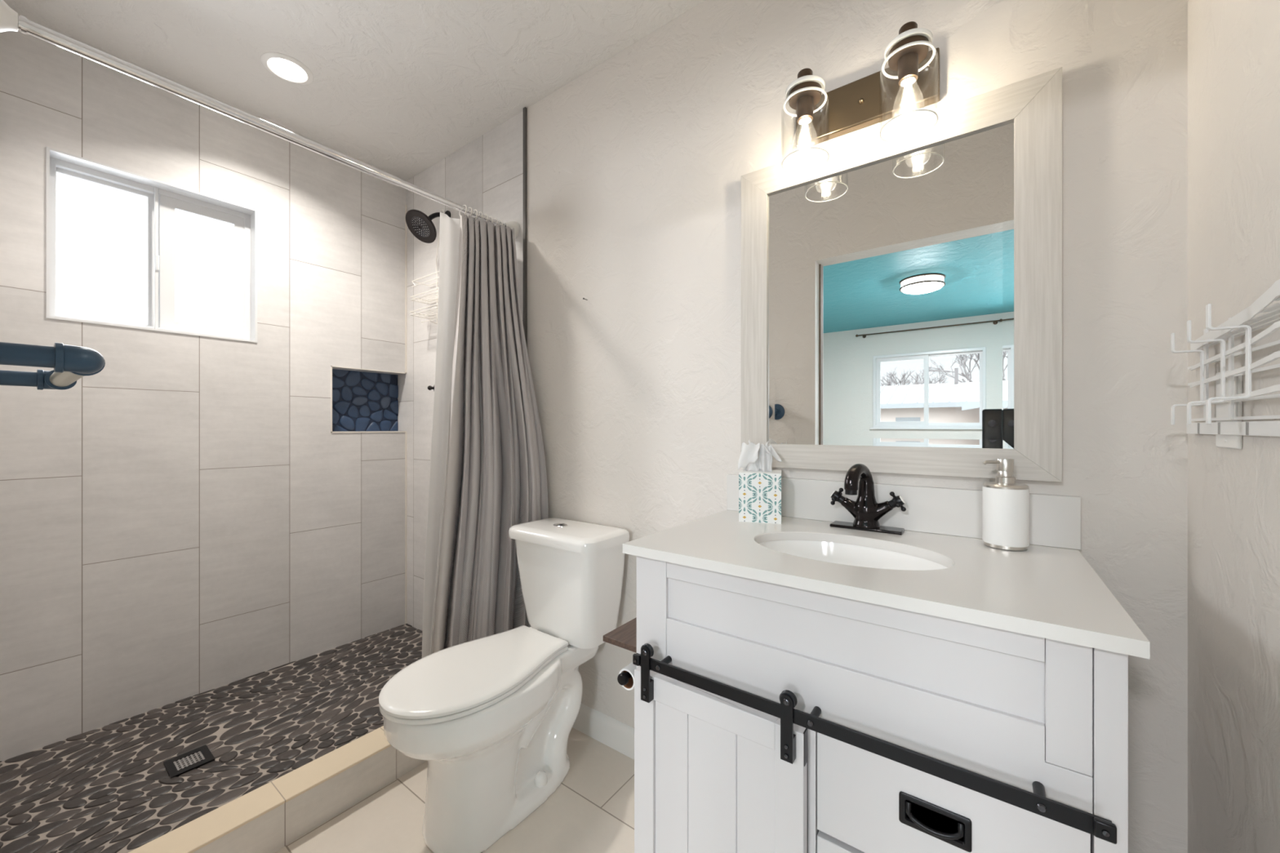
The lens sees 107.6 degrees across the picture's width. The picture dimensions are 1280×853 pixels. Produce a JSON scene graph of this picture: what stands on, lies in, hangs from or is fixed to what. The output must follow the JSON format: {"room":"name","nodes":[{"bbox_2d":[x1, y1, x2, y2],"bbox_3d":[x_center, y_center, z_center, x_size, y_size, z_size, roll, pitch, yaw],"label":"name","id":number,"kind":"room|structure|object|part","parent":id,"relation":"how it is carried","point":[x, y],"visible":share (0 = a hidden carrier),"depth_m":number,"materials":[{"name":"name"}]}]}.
{"room":"bathroom","nodes":[
{"label":"bathroom","id":0,"kind":"room"},
{"bbox_2d":[0,30,406,761],"bbox_3d":[-1.729,-0.065,1.974,0.130,2.510,1.433,0,0,36],"label":"wall","id":1,"kind":"structure","parent":0,"point":[186,517],"depth_m":1.81,"materials":[{"name":"tile"}]},
{"bbox_2d":[46,146,257,342],"bbox_3d":[-1.843,-0.643,1.807,0.124,0.565,0.557,0,0,36],"label":"window","id":2,"kind":"structure","parent":1,"relation":"in","point":[125,248],"depth_m":1.79,"materials":[{"name":"white glass"}]},
{"bbox_3d":[-1.961,-0.638,1.715,0.006,0.499,0.226,0,0,36],"label":"pane","id":3,"kind":"part","parent":2,"relation":"part of","materials":[{"name":"white glass"}]},
{"bbox_3d":[-1.954,-0.642,1.725,0.022,0.525,0.268,0,0,36],"label":"sash","id":4,"kind":"part","parent":2,"relation":"part of","materials":[{"name":"white glass"}]},
{"bbox_3d":[-1.854,-0.643,1.797,0.011,0.551,0.010,0,0,36],"label":"meeting rail","id":5,"kind":"part","parent":2,"relation":"part of","materials":[{"name":"white plastic"}]},
{"bbox_3d":[-1.783,-0.642,1.918,0.020,0.525,0.261,0,0,36],"label":"sash","id":6,"kind":"part","parent":2,"relation":"part of","materials":[{"name":"white glass"}]},
{"bbox_3d":[-1.781,-0.639,1.921,0.006,0.453,0.187,0,0,36],"label":"pane","id":7,"kind":"part","parent":2,"relation":"part of","materials":[{"name":"white glass"}]},
{"bbox_2d":[332,368,398,431],"bbox_3d":[-1.438,-0.134,2.416,0.017,0.348,0.376,0,0,36],"label":"wall niche","id":8,"kind":"object","parent":1,"relation":"in","point":[362,401],"visible":0.67,"depth_m":2.42,"materials":[{"name":"blue stone"}]},
{"bbox_2d":[330,365,405,432],"bbox_3d":[-1.361,-0.133,2.365,0.005,0.318,0.354,0,0,36],"label":"trim","id":9,"kind":"structure","parent":1,"relation":"attached to","point":[331,366],"depth_m":2.27,"materials":[{"name":"beige"}]},
{"bbox_2d":[0,623,422,852],"bbox_3d":[-1.293,1.119,1.729,0.864,0.142,1.313,0,0,36],"label":"floor","id":10,"kind":"structure","parent":0,"point":[108,788],"depth_m":1.51,"materials":[{"name":"black stone"}]},
{"bbox_2d":[163,744,214,777],"bbox_3d":[-1.416,1.049,1.472,0.110,0.008,0.100,0,0,36],"label":"shower drain","id":11,"kind":"object","parent":10,"relation":"on","point":[171,766],"visible":1,"depth_m":1.47,"materials":[{"name":"black metal"}]},
{"bbox_2d":[128,725,391,852],"bbox_3d":[-0.898,1.009,1.440,0.114,0.008,1.313,0,0,36],"label":"shower curb","id":12,"kind":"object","parent":10,"relation":"on","point":[189,837],"depth_m":1.27,"materials":[{"name":"tile"}]},
{"bbox_2d":[3,0,705,181],"bbox_3d":[-0.534,-1.350,1.161,3.039,0.060,1.533,0,0,36],"label":"ceiling","id":13,"kind":"structure","parent":0,"point":[397,87],"depth_m":1.64,"materials":[{"name":"paint"}]},
{"bbox_2d":[260,52,313,84],"bbox_3d":[-1.297,-1.317,1.726,0.156,0.006,0.156,0,0,36],"label":"recessed light","id":14,"kind":"object","parent":13,"relation":"in","point":[284,67],"visible":1,"depth_m":1.72,"materials":[{"name":"white paint"}]},
{"bbox_2d":[274,727,634,852],"bbox_3d":[-0.084,1.160,0.831,1.923,0.060,1.533,0,0,36],"label":"floor","id":15,"kind":"structure","parent":0,"point":[592,811],"depth_m":1.35,"materials":[{"name":"tile"}]},
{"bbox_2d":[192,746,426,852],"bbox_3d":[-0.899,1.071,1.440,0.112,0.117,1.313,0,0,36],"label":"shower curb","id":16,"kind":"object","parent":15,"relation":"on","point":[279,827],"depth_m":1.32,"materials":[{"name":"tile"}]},
{"bbox_2d":[378,517,629,852],"bbox_3d":[-0.394,0.735,1.429,0.416,0.791,0.721,0,0,36],"label":"toilet","id":17,"kind":"object","parent":15,"relation":"on","point":[492,718],"visible":1,"depth_m":1.36,"materials":[{"name":"white ceramic"}]},
{"bbox_3d":[-0.477,0.699,1.372,0.342,0.018,0.525,0,0,36],"label":"lid","id":18,"kind":"part","parent":17,"relation":"part of","materials":[{"name":"white plastic"}]},
{"bbox_3d":[-0.477,0.715,1.372,0.340,0.012,0.523,0,0,36],"label":"seat","id":19,"kind":"part","parent":17,"relation":"part of","materials":[{"name":"white plastic"}]},
{"bbox_3d":[-0.419,0.926,1.433,0.359,0.408,0.672,0,0,36],"label":"bowl","id":20,"kind":"part","parent":17,"relation":"part of","materials":[{"name":"white ceramic"}]},
{"bbox_3d":[-0.249,0.365,1.620,0.402,0.042,0.229,0,0,36],"label":"tank lid","id":21,"kind":"part","parent":17,"relation":"part of","materials":[{"name":"white ceramic"}]},
{"bbox_3d":[-0.245,0.553,1.626,0.374,0.342,0.206,0,0,36],"label":"tank","id":22,"kind":"part","parent":17,"relation":"part of","materials":[{"name":"white ceramic"}]},
{"bbox_2d":[632,555,1128,852],"bbox_3d":[0.412,0.697,0.943,0.727,0.866,0.527,0,0,36],"label":"vanity cabinet","id":23,"kind":"object","parent":15,"relation":"on","point":[770,717],"visible":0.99,"depth_m":0.73,"materials":[{"name":"grey paint"}]},
{"bbox_2d":[603,617,636,685],"bbox_3d":[0.031,0.564,1.176,0.164,0.107,0.216,0,0,36],"label":"paper holder","id":24,"kind":"object","parent":23,"relation":"attached to","point":[624,636],"visible":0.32,"depth_m":1.14,"materials":[{"name":"brown wood"}]},
{"bbox_2d":[603,617,636,653],"bbox_3d":[0.035,0.517,1.182,0.164,0.014,0.202,0,0,36],"label":"shelf","id":25,"kind":"object","parent":24,"relation":"attached to","point":[624,636],"depth_m":1.14,"materials":[{"name":"brown wood"}]},
{"bbox_3d":[0.043,0.593,1.148,0.110,0.048,0.184,0,0,36],"label":"arm","id":26,"kind":"part","parent":24,"relation":"part of","materials":[{"name":"black metal"}]},
{"bbox_2d":[618,662,636,690],"bbox_3d":[-0.001,0.601,1.159,0.050,0.050,0.105,0,0,36],"label":"toilet roll","id":27,"kind":"object","parent":24,"relation":"on","point":[631,667],"visible":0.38,"depth_m":1.12,"materials":[{"name":"white paper"}]},
{"bbox_3d":[0.132,0.781,0.862,0.248,0.488,0.010,0,0,36],"label":"plank panel","id":28,"kind":"part","parent":23,"relation":"part of","materials":[{"name":"grey paint"}]},
{"bbox_3d":[0.132,0.781,0.861,0.340,0.579,0.021,0,0,36],"label":"sliding door","id":29,"kind":"part","parent":23,"relation":"part of","materials":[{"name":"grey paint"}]},
{"bbox_3d":[0.268,0.518,0.760,0.002,0.054,0.016,0,0,36],"label":"edge plate","id":30,"kind":"part","parent":23,"relation":"part of","materials":[{"name":"white wood"}]},
{"bbox_3d":[0.427,0.758,0.679,0.326,0.180,0.020,0,0,36],"label":"drawer","id":31,"kind":"part","parent":23,"relation":"part of","materials":[{"name":"grey paint"}]},
{"bbox_3d":[0.292,0.283,0.779,0.577,0.037,0.022,0,0,36],"label":"rail","id":32,"kind":"part","parent":23,"relation":"part of","materials":[{"name":"grey paint"}]},
{"bbox_3d":[0.294,0.343,0.781,0.580,0.085,0.012,0,0,36],"label":"panel","id":33,"kind":"part","parent":23,"relation":"part of","materials":[{"name":"grey paint"}]},
{"bbox_3d":[0.310,0.436,0.766,0.622,0.106,0.022,0,0,36],"label":"rail","id":34,"kind":"part","parent":23,"relation":"part of","materials":[{"name":"black metal"}]},
{"bbox_2d":[622,510,1150,659],"bbox_3d":[0.424,0.254,0.966,0.764,0.020,0.516,0,0,36],"label":"countertop","id":35,"kind":"structure","parent":23,"relation":"on","point":[1046,592],"depth_m":0.79,"materials":[{"name":"white stone"}]},
{"bbox_2d":[737,440,782,524],"bbox_3d":[0.322,0.139,1.249,0.113,0.211,0.105,0,0,17],"label":"tissue box","id":36,"kind":"object","parent":35,"relation":"on","point":[759,486],"visible":1,"depth_m":1.21,"materials":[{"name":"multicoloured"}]},
{"bbox_2d":[759,540,947,570],"bbox_3d":[0.414,0.332,0.949,0.394,0.136,0.263,0,0,36],"label":"sink basin","id":37,"kind":"object","parent":35,"relation":"in","point":[828,552],"visible":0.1,"depth_m":1.05,"materials":[{"name":"white ceramic"}]},
{"bbox_2d":[830,463,906,534],"bbox_3d":[0.524,0.164,1.097,0.167,0.160,0.132,0,0,34],"label":"faucet","id":38,"kind":"object","parent":35,"relation":"on","point":[866,511],"visible":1,"depth_m":1.10,"materials":[{"name":"black metal"}]},
{"bbox_3d":[0.490,0.172,1.167,0.043,0.046,0.038,0,0,-6],"label":"cross handle","id":39,"kind":"part","parent":38,"relation":"part of","materials":[{"name":"black metal"}]},
{"bbox_3d":[0.544,0.240,1.127,0.156,0.007,0.052,0,0,36],"label":"deck plate","id":40,"kind":"part","parent":38,"relation":"part of","materials":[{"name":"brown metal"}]},
{"bbox_3d":[0.598,0.172,1.088,0.037,0.046,0.043,0,0,-13],"label":"cross handle","id":41,"kind":"part","parent":38,"relation":"part of","materials":[{"name":"black metal"}]},
{"bbox_2d":[982,458,1029,551],"bbox_3d":[0.746,0.154,0.957,0.076,0.180,0.076,0,0,36],"label":"soap dispenser","id":42,"kind":"object","parent":35,"relation":"on","point":[1005,502],"visible":1,"depth_m":0.93,"materials":[{"name":"white ceramic"}]},
{"bbox_3d":[0.746,0.118,0.957,0.075,0.010,0.075,0,0,36],"label":"plate","id":43,"kind":"part","parent":42,"relation":"part of","materials":[{"name":"silver metal"}]},
{"bbox_3d":[0.421,0.562,0.671,0.088,0.045,0.006,0,0,36],"label":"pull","id":44,"kind":"part","parent":23,"relation":"part of","materials":[{"name":"black metal"}]},
{"bbox_3d":[0.427,0.576,0.679,0.326,0.165,0.020,0,0,36],"label":"drawer","id":45,"kind":"part","parent":23,"relation":"part of","materials":[{"name":"grey paint"}]},
{"bbox_2d":[397,0,1187,852],"bbox_3d":[-0.147,-0.065,1.766,2.929,2.510,0.100,0,0,36],"label":"wall","id":46,"kind":"structure","parent":0,"point":[637,164],"depth_m":1.38,"materials":[{"name":"beige paint"}]},
{"bbox_2d":[0,0,519,238],"bbox_3d":[-0.920,-0.833,1.456,0.072,0.072,1.313,0,0,36],"label":"shower rod","id":47,"kind":"object","parent":46,"relation":"attached to","point":[10,20],"visible":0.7,"depth_m":1.18,"materials":[{"name":"silver metal"}]},
{"bbox_3d":[-1.051,-0.833,1.277,0.027,0.027,0.780,0,0,36],"label":"rod","id":48,"kind":"part","parent":47,"relation":"part of","materials":[{"name":"silver metal"}]},
{"bbox_2d":[422,212,460,657],"bbox_3d":[-0.700,0.090,1.839,0.026,1.801,0.330,0,0,36],"label":"curtain liner","id":49,"kind":"object","parent":47,"relation":"hanging from","point":[450,227],"visible":0.23,"depth_m":1.77,"materials":[{"name":"white fabric"}]},
{"bbox_3d":[-0.685,-0.833,1.776,0.024,0.024,0.467,0,0,36],"label":"rod","id":50,"kind":"part","parent":47,"relation":"part of","materials":[{"name":"silver metal"}]},
{"bbox_2d":[430,204,548,654],"bbox_3d":[-0.571,0.070,1.747,0.265,1.840,0.382,0,0,36],"label":"shower curtain","id":51,"kind":"object","parent":47,"relation":"hanging from","point":[495,477],"visible":0.73,"depth_m":1.77,"materials":[{"name":"grey fabric"}]},
{"bbox_2d":[404,204,407,623],"bbox_3d":[-1.284,-0.070,2.532,0.088,2.239,0.006,0,0,36],"label":"trim","id":52,"kind":"structure","parent":46,"relation":"attached to","point":[406,206],"depth_m":2.51,"materials":[{"name":"beige"}]},
{"bbox_2d":[405,208,450,243],"bbox_3d":[-0.984,-0.962,2.194,0.155,0.187,0.198,0,0,36],"label":"shower","id":53,"kind":"object","parent":46,"relation":"attached to","point":[421,225],"visible":0.95,"depth_m":2.16,"materials":[{"name":"black metal"}]},
{"bbox_2d":[409,209,444,323],"bbox_3d":[-0.984,-0.783,2.241,0.274,0.539,0.104,0,0,36],"label":"shower caddy","id":54,"kind":"object","parent":53,"relation":"hanging from","point":[436,278],"visible":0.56,"depth_m":2.27,"materials":[{"name":"white metal"}]},
{"bbox_2d":[409,303,438,319],"bbox_3d":[-0.985,-0.553,2.241,0.260,0.018,0.104,0,0,36],"label":"shelf","id":55,"kind":"object","parent":54,"relation":"attached to","point":[424,312],"depth_m":2.25,"materials":[{"name":"white metal"}]},
{"bbox_2d":[409,288,438,304],"bbox_3d":[-0.983,-0.628,2.243,0.268,0.018,0.099,0,0,36],"label":"shelf","id":56,"kind":"object","parent":54,"relation":"attached to","point":[437,299],"depth_m":2.26,"materials":[{"name":"white metal"}]},
{"bbox_2d":[411,271,439,286],"bbox_3d":[-0.980,-0.702,2.247,0.274,0.030,0.089,0,0,36],"label":"shelf","id":57,"kind":"object","parent":54,"relation":"attached to","point":[413,282],"depth_m":2.27,"materials":[{"name":"white metal"}]},
{"bbox_3d":[-0.970,-0.994,2.234,0.025,0.084,0.119,0,0,31],"label":"arm","id":58,"kind":"part","parent":53,"relation":"part of","materials":[{"name":"black metal"}]},
{"bbox_2d":[427,385,434,391],"bbox_3d":[-0.962,-0.188,2.261,0.150,0.150,0.063,0,0,36],"label":"shower valve","id":59,"kind":"object","parent":46,"relation":"attached to","point":[429,388],"visible":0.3,"depth_m":2.27,"materials":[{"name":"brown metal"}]},
{"bbox_2d":[523,106,527,348],"bbox_3d":[-0.475,-0.095,1.938,0.014,2.450,0.010,0,0,36],"label":"trim","id":60,"kind":"structure","parent":46,"relation":"attached to","point":[525,109],"depth_m":1.93,"materials":[{"name":"grey"}]},
{"bbox_2d":[572,703,634,759],"bbox_3d":[0.266,1.082,1.393,1.823,0.096,0.014,0,0,36],"label":"baseboard","id":61,"kind":"structure","parent":46,"relation":"attached to","point":[616,735],"depth_m":1.67,"materials":[{"name":"white paint"}]},
{"bbox_2d":[781,21,940,173],"bbox_3d":[0.514,-0.766,1.115,0.334,0.218,0.168,0,0,36],"label":"vanity light","id":62,"kind":"object","parent":46,"relation":"attached to","point":[911,82],"visible":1,"depth_m":1.13,"materials":[{"name":"brown metal"}]},
{"bbox_2d":[788,67,821,124],"bbox_3d":[0.407,-0.817,1.158,0.077,0.116,0.077,0,0,36],"label":"socket","id":63,"kind":"object","parent":62,"relation":"attached to","point":[805,91],"depth_m":1.14,"materials":[{"name":"brown metal"}]},
{"bbox_3d":[0.407,-0.764,1.158,0.028,0.016,0.028,0,0,36],"label":"bulb","id":64,"kind":"part","parent":62,"relation":"part of","materials":[{"name":"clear glass"}]},
{"bbox_3d":[0.556,-0.810,1.171,0.326,0.112,0.028,0,0,36],"label":"plate","id":65,"kind":"part","parent":62,"relation":"part of","materials":[{"name":"brown metal"}]},
{"bbox_3d":[0.587,-0.764,1.026,0.028,0.016,0.028,0,0,36],"label":"bulb","id":66,"kind":"part","parent":62,"relation":"part of","materials":[{"name":"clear glass"}]},
{"bbox_2d":[888,21,928,86],"bbox_3d":[0.587,-0.817,1.026,0.077,0.116,0.077,0,0,36],"label":"socket","id":67,"kind":"object","parent":62,"relation":"attached to","point":[910,47],"depth_m":1.01,"materials":[{"name":"brown metal"}]},
{"bbox_3d":[0.587,-0.733,1.026,0.112,0.151,0.112,0,0,36],"label":"lamp shade","id":68,"kind":"part","parent":62,"relation":"part of","materials":[{"name":"clear glass"}]},
{"bbox_2d":[741,66,1062,482],"bbox_3d":[0.577,-0.308,1.157,0.692,0.836,0.025,0,0,36],"label":"wall mirror","id":69,"kind":"object","parent":46,"relation":"attached to","point":[901,302],"visible":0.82,"depth_m":1.10,"materials":[{"name":"white wood"}]},
{"bbox_3d":[0.578,-0.302,1.156,0.547,0.704,0.006,0,0,36],"label":"glass","id":70,"kind":"part","parent":69,"relation":"part of","materials":[{"name":"white mirror"}]},
{"bbox_3d":[0.577,-0.688,1.157,0.691,0.075,0.025,0,0,36],"label":"frame rail","id":71,"kind":"part","parent":69,"relation":"part of","materials":[{"name":"white wood"}]},
{"bbox_3d":[0.577,0.078,1.157,0.691,0.064,0.025,0,0,36],"label":"frame rail","id":72,"kind":"part","parent":69,"relation":"part of","materials":[{"name":"white wood"}]},
{"bbox_2d":[726,474,1080,550],"bbox_3d":[0.572,0.191,1.165,0.768,0.105,0.020,0,0,36],"label":"backsplash","id":73,"kind":"structure","parent":46,"relation":"attached to","point":[1055,520],"depth_m":1.08,"materials":[{"name":"white stone"}]},
{"bbox_2d":[1187,0,1279,852],"bbox_3d":[0.652,-0.065,0.293,0.100,2.510,1.533,0,0,36],"label":"wall","id":74,"kind":"structure","parent":0,"point":[1233,46],"depth_m":0.71,"materials":[{"name":"beige paint"}]},
{"bbox_2d":[1170,279,1279,436],"bbox_3d":[0.638,-0.074,0.424,0.073,0.171,1.059,0,0,36],"label":"wall rack","id":75,"kind":"object","parent":74,"relation":"attached to","point":[1243,322],"visible":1,"depth_m":0.63,"materials":[{"name":"white metal"}]},
{"bbox_3d":[0.663,-0.076,0.407,0.003,0.004,1.050,0,0,36],"label":"wall rail","id":76,"kind":"part","parent":75,"relation":"part of","materials":[{"name":"white metal"}]},
{"bbox_3d":[0.663,-0.105,0.407,0.003,0.004,1.050,0,0,36],"label":"wall rail","id":77,"kind":"part","parent":75,"relation":"part of","materials":[{"name":"white metal"}]},
{"bbox_3d":[0.642,-0.073,0.422,0.060,0.006,1.050,0,0,36],"label":"rail","id":78,"kind":"part","parent":75,"relation":"part of","materials":[{"name":"white metal"}]},
{"bbox_3d":[0.642,-0.103,0.422,0.060,0.006,1.050,0,0,36],"label":"rail","id":79,"kind":"part","parent":75,"relation":"part of","materials":[{"name":"white metal"}]},
{"bbox_3d":[0.663,-0.013,0.407,0.003,0.004,1.050,0,0,36],"label":"wall rail","id":80,"kind":"part","parent":75,"relation":"part of","materials":[{"name":"white metal"}]},
{"bbox_3d":[0.663,-0.039,0.407,0.003,0.004,1.050,0,0,36],"label":"wall rail","id":81,"kind":"part","parent":75,"relation":"part of","materials":[{"name":"white metal"}]},
{"bbox_3d":[0.642,-0.040,0.422,0.060,0.006,1.050,0,0,36],"label":"rail","id":82,"kind":"part","parent":75,"relation":"part of","materials":[{"name":"white metal"}]},
{"bbox_2d":[1215,368,1242,448],"bbox_3d":[0.891,-0.028,0.711,0.007,0.118,0.080,0,0,36],"label":"switch plate","id":83,"kind":"object","parent":74,"relation":"attached to","point":[1233,442],"visible":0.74,"depth_m":0.70,"materials":[{"name":"white plastic"}]},
{"bbox_3d":[-0.537,-0.065,0.288,1.853,2.510,0.120,0,0,36],"label":"wall","id":84,"kind":"structure","parent":0,"visible":0},
{"bbox_2d":[0,342,105,390],"bbox_3d":[-0.916,-0.087,0.708,0.543,0.088,0.110,0,0,36],"label":"towel bar","id":85,"kind":"object","parent":84,"relation":"attached to","point":[70,363],"visible":1,"depth_m":0.59,"materials":[{"name":"blue paint"}]}
]}

